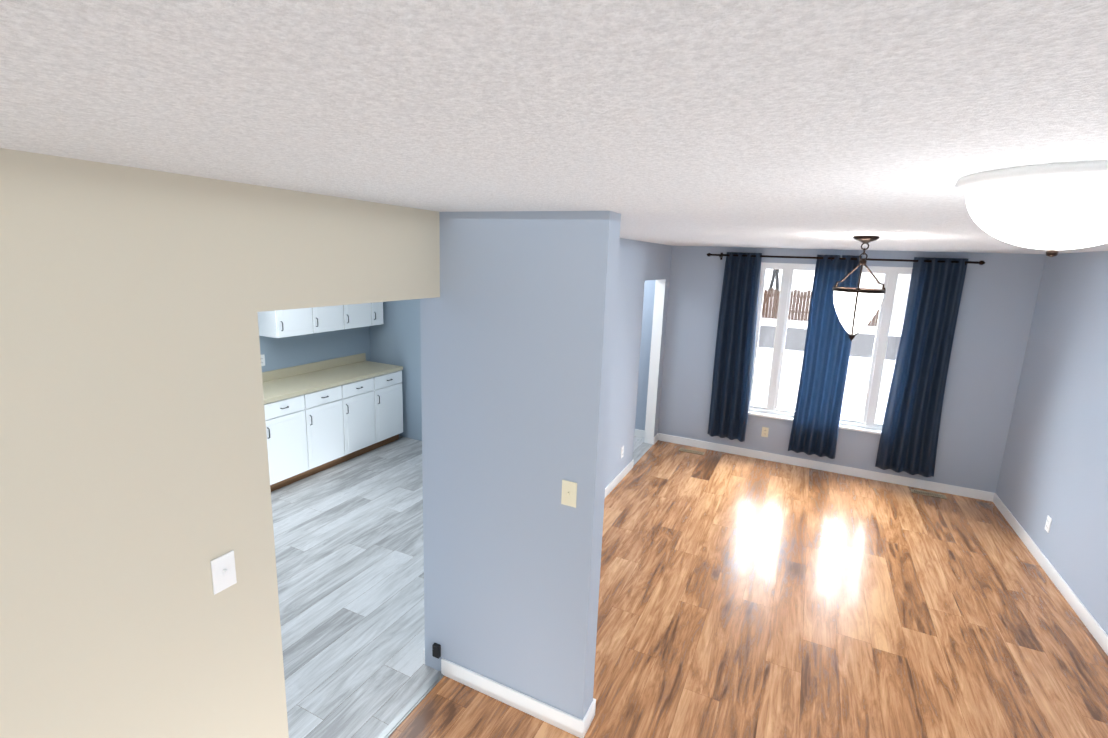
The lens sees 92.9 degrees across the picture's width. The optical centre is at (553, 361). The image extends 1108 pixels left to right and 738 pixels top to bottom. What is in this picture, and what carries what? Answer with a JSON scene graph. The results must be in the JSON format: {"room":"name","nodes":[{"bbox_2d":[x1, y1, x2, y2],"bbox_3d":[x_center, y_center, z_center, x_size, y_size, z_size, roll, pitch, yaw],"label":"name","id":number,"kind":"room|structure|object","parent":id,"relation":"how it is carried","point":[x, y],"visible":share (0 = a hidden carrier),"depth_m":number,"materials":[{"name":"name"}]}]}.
{"room":"empty living room","nodes":[
{"label":"empty living room","id":0,"kind":"room"},
{"bbox_2d":[259,326,370,371],"bbox_3d":[-3.123,-0.060,5.071,0.200,2.440,7.000,7,12,25],"label":"wall","id":1,"kind":"structure","parent":0,"point":[285,352],"depth_m":5.80,"materials":[{"name":"blue paint"}]},
{"bbox_2d":[261,354,264,365],"bbox_3d":[-2.921,-0.009,5.263,0.009,0.116,0.072,7,12,25],"label":"outlet","id":2,"kind":"object","parent":1,"relation":"attached to","point":[263,360],"visible":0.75,"depth_m":5.28,"materials":[{"name":"white paint"}]},
{"bbox_2d":[257,308,316,337],"bbox_3d":[-2.678,-0.683,5.201,0.334,0.842,0.400,7,12,25],"label":"upper cabinet","id":3,"kind":"object","parent":1,"relation":"attached to","point":[286,323],"depth_m":5.12,"materials":[{"name":"white paint"}]},
{"bbox_2d":[262,353,365,380],"bbox_3d":[-2.724,0.086,5.682,0.020,0.095,1.815,7,12,25],"label":"backsplash","id":4,"kind":"structure","parent":1,"relation":"attached to","point":[273,375],"depth_m":5.78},
{"bbox_2d":[313,305,344,332],"bbox_3d":[-2.502,-0.746,5.555,0.334,0.842,0.400,7,12,25],"label":"upper cabinet","id":5,"kind":"object","parent":1,"relation":"attached to","point":[329,318],"depth_m":5.55,"materials":[{"name":"white paint"}]},
{"bbox_2d":[345,303,372,328],"bbox_3d":[-2.325,-0.810,5.908,0.334,0.842,0.400,7,12,25],"label":"upper cabinet","id":6,"kind":"object","parent":1,"relation":"attached to","point":[356,315],"depth_m":5.90,"materials":[{"name":"white paint"}]},
{"bbox_2d":[373,302,383,325],"bbox_3d":[-2.195,-0.856,6.169,0.334,0.842,0.190,7,12,25],"label":"upper cabinet","id":7,"kind":"object","parent":1,"relation":"attached to","point":[377,306],"depth_m":6.15,"materials":[{"name":"white paint"}]},
{"bbox_2d":[0,148,671,737],"bbox_3d":[-0.489,0.456,2.943,0.120,2.440,8.200,7,12,25],"label":"wall","id":8,"kind":"structure","parent":0,"point":[134,484],"depth_m":1.48,"materials":[{"name":"beige paint"}]},
{"bbox_2d":[210,550,236,594],"bbox_3d":[-1.045,0.671,1.674,0.018,0.116,0.072,7,12,25],"label":"light switch","id":9,"kind":"object","parent":8,"relation":"attached to","point":[223,570],"visible":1,"depth_m":1.67,"materials":[{"name":"white paint"}]},
{"bbox_2d":[604,459,633,498],"bbox_3d":[0.422,1.292,4.928,0.013,0.095,2.055,7,12,25],"label":"baseboard","id":10,"kind":"structure","parent":8,"relation":"attached to","point":[625,471],"depth_m":5.39,"materials":[{"name":"white wood"}]},
{"bbox_2d":[369,299,421,440],"bbox_3d":[-1.288,-0.199,6.111,2.170,2.440,0.100,7,12,25],"label":"wall","id":11,"kind":"structure","parent":0,"point":[395,338],"depth_m":6.35,"materials":[{"name":"blue paint"}]},
{"bbox_2d":[439,211,620,719],"bbox_3d":[-0.167,0.548,2.532,0.830,2.440,0.130,7,12,25],"label":"wall","id":12,"kind":"structure","parent":0,"point":[527,309],"depth_m":2.42,"materials":[{"name":"grey"}]},
{"bbox_2d":[432,643,440,658],"bbox_3d":[-0.638,1.572,2.865,0.040,0.070,0.022,7,12,25],"label":"hinge plate","id":13,"kind":"object","parent":12,"relation":"attached to","point":[436,650],"visible":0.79,"depth_m":2.86,"materials":[{"name":"black metal"}]},
{"bbox_2d":[441,658,588,737],"bbox_3d":[-0.234,1.710,2.695,0.843,0.095,0.016,7,12,25],"label":"baseboard","id":14,"kind":"structure","parent":12,"relation":"attached to","point":[557,718],"depth_m":2.66,"materials":[{"name":"white wood"}]},
{"bbox_2d":[561,480,576,507],"bbox_3d":[0.065,0.590,2.340,0.072,0.116,0.018,7,12,25],"label":"light switch","id":15,"kind":"object","parent":12,"relation":"attached to","point":[569,494],"visible":1,"depth_m":2.34,"materials":[{"name":"beige plastic"}]},
{"bbox_2d":[587,698,595,720],"bbox_3d":[-0.171,1.687,2.821,0.843,0.095,0.016,7,12,25],"label":"baseboard","id":16,"kind":"structure","parent":12,"relation":"attached to","point":[591,711],"depth_m":2.60,"materials":[{"name":"white"}]},
{"bbox_2d":[0,0,1107,253],"bbox_3d":[-0.319,-0.773,2.637,7.140,0.100,8.600,7,12,25],"label":"ceiling","id":17,"kind":"structure","parent":0,"point":[818,124],"depth_m":0.65,"materials":[{"name":"white paint"}]},
{"bbox_2d":[832,236,885,340],"bbox_3d":[1.818,-0.426,3.138,0.283,0.623,0.296,7,12,25],"label":"pendant light","id":18,"kind":"object","parent":17,"relation":"hanging from","point":[857,308],"visible":1,"depth_m":3.09,"materials":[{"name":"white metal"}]},
{"bbox_2d":[955,160,1107,256],"bbox_3d":[0.967,-0.276,1.008,0.342,0.151,0.342,7,12,25],"label":"flush ceiling light","id":19,"kind":"object","parent":17,"relation":"attached to","point":[1051,208],"visible":1,"depth_m":0.94,"materials":[{"name":"white glass"}]},
{"bbox_2d":[271,436,1107,737],"bbox_3d":[-0.409,1.717,3.129,7.140,0.100,8.600,7,12,25],"label":"floor","id":20,"kind":"structure","parent":0,"point":[740,596],"depth_m":3.44,"materials":[{"name":"brown wood"}]},
{"bbox_2d":[264,393,309,491],"bbox_3d":[-2.776,0.745,5.070,0.604,0.884,0.450,7,12,25],"label":"base cabinet","id":21,"kind":"object","parent":20,"relation":"on","point":[287,419],"depth_m":4.96,"materials":[{"name":"white wood"}]},
{"bbox_2d":[263,361,401,400],"bbox_3d":[-2.461,0.186,5.569,0.612,0.040,1.815,7,12,25],"label":"countertop","id":22,"kind":"structure","parent":21,"relation":"on","point":[301,382],"depth_m":5.51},
{"bbox_2d":[306,385,345,475],"bbox_3d":[-2.577,0.673,5.468,0.604,0.884,0.451,7,12,25],"label":"base cabinet","id":23,"kind":"object","parent":20,"relation":"on","point":[320,416],"depth_m":5.35,"materials":[{"name":"white wood"}]},
{"bbox_2d":[346,377,377,460],"bbox_3d":[-2.378,0.602,5.866,0.604,0.884,0.449,7,12,25],"label":"base cabinet","id":24,"kind":"object","parent":20,"relation":"on","point":[361,396],"depth_m":5.76,"materials":[{"name":"white wood"}]},
{"bbox_2d":[378,369,402,447],"bbox_3d":[-2.180,0.531,6.263,0.604,0.884,0.450,7,12,25],"label":"base cabinet","id":25,"kind":"object","parent":20,"relation":"on","point":[390,396],"depth_m":6.14,"materials":[{"name":"white wood"}]},
{"bbox_2d":[377,671,443,737],"bbox_3d":[-0.814,1.776,2.481,0.044,0.007,0.920,7,12,25],"label":"threshold strip","id":26,"kind":"object","parent":20,"relation":"on","point":[402,715],"depth_m":2.66,"materials":[{"name":"silver metal"}]},
{"bbox_2d":[679,448,704,454],"bbox_3d":[1.673,1.092,6.392,0.300,0.006,0.100,7,12,25],"label":"floor vent","id":27,"kind":"object","parent":20,"relation":"in","point":[691,451],"visible":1,"depth_m":6.39,"materials":[{"name":"brown metal"}]},
{"bbox_2d":[910,489,946,498],"bbox_3d":[3.851,1.363,5.421,0.300,0.006,0.100,7,12,25],"label":"floor vent","id":28,"kind":"object","parent":20,"relation":"in","point":[928,494],"visible":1,"depth_m":5.42,"materials":[{"name":"brown metal"}]},
{"bbox_2d":[635,246,1045,492],"bbox_3d":[2.552,-0.057,6.086,4.770,2.440,0.200,7,12,25],"label":"wall","id":29,"kind":"structure","parent":0,"point":[995,314],"depth_m":5.41,"materials":[{"name":"grey paint"}]},
{"bbox_2d":[634,429,644,437],"bbox_3d":[0.786,0.892,7.018,0.970,0.095,0.013,7,12,25],"label":"baseboard","id":30,"kind":"structure","parent":29,"relation":"attached to","point":[639,433],"depth_m":6.84,"materials":[{"name":"white"}]},
{"bbox_2d":[761,427,768,436],"bbox_3d":[2.470,0.827,6.167,0.072,0.116,0.009,7,12,25],"label":"outlet","id":31,"kind":"object","parent":29,"relation":"attached to","point":[765,430],"visible":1,"depth_m":6.17,"materials":[{"name":"beige plastic"}]},
{"bbox_2d":[657,433,992,500],"bbox_3d":[2.862,1.162,6.028,3.420,0.095,0.016,7,12,25],"label":"baseboard","id":32,"kind":"structure","parent":29,"relation":"attached to","point":[895,479],"depth_m":5.89,"materials":[{"name":"white wood"}]},
{"bbox_2d":[748,262,911,434],"bbox_3d":[2.986,-0.166,5.774,1.610,1.756,0.155,7,12,25],"label":"living room window","id":33,"kind":"structure","parent":29,"relation":"in","point":[867,424],"depth_m":5.80,"materials":[{"name":"white paint"}]},
{"bbox_2d":[706,252,984,476],"bbox_3d":[2.872,-0.034,5.723,2.560,2.200,0.166,7,12,25],"label":"curtains","id":34,"kind":"object","parent":29,"relation":"attached to","point":[908,442],"visible":0.98,"depth_m":5.57,"materials":[{"name":"blue fabric"}]},
{"bbox_2d":[996,251,1107,634],"bbox_3d":[2.748,0.876,1.401,0.200,2.440,8.200,7,12,25],"label":"wall","id":35,"kind":"structure","parent":0,"point":[1054,466],"depth_m":4.07,"materials":[{"name":"grey paint"}]},
{"bbox_2d":[1045,515,1051,532],"bbox_3d":[3.884,1.278,4.144,0.009,0.116,0.072,7,12,25],"label":"outlet","id":36,"kind":"object","parent":35,"relation":"attached to","point":[1048,524],"visible":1,"depth_m":4.13,"materials":[{"name":"white paint"}]},
{"bbox_2d":[989,493,1107,655],"bbox_3d":[2.609,2.013,1.674,0.016,0.095,8.200,7,12,25],"label":"baseboard","id":37,"kind":"structure","parent":35,"relation":"attached to","point":[1085,616],"depth_m":3.89,"materials":[{"name":"white wood"}]},
{"label":"outside","id":38,"kind":"structure","parent":0,"visible":0},
{"bbox_2d":[751,277,903,423],"bbox_3d":[16.739,-6.888,53.136,140.000,0.300,170.000,7,12,25],"label":"snow","id":39,"kind":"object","parent":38,"point":[859,392],"depth_m":14.01,"materials":[{"name":"white snow"}]},
{"bbox_2d":[766,269,779,314],"bbox_3d":[12.765,-10.530,36.250,11.369,13.260,21.704,7,12,25],"label":"trees","id":40,"kind":"object","parent":39,"relation":"on","point":[775,277],"depth_m":28.37,"materials":[{"name":"black plant"}]},
{"bbox_2d":[761,288,879,326],"bbox_3d":[11.123,-3.789,31.533,14.100,1.600,5.900,7,12,25],"label":"fence","id":41,"kind":"object","parent":39,"relation":"on","point":[768,305],"depth_m":27.64,"materials":[{"name":"brown wood"}]},
{"bbox_2d":[758,325,900,359],"bbox_3d":[2.405,-1.886,24.399,140.000,0.020,7.000,7,12,25],"label":"street","id":42,"kind":"structure","parent":39,"relation":"on","point":[799,343],"depth_m":19.89,"materials":[{"name":"grey asphalt"}]},
{"bbox_2d":[874,273,910,316],"bbox_3d":[25.671,-5.625,34.182,8.300,5.200,8.800,7,12,25],"label":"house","id":43,"kind":"structure","parent":39,"relation":"on","point":[901,308],"depth_m":32.22,"materials":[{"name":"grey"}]}
]}

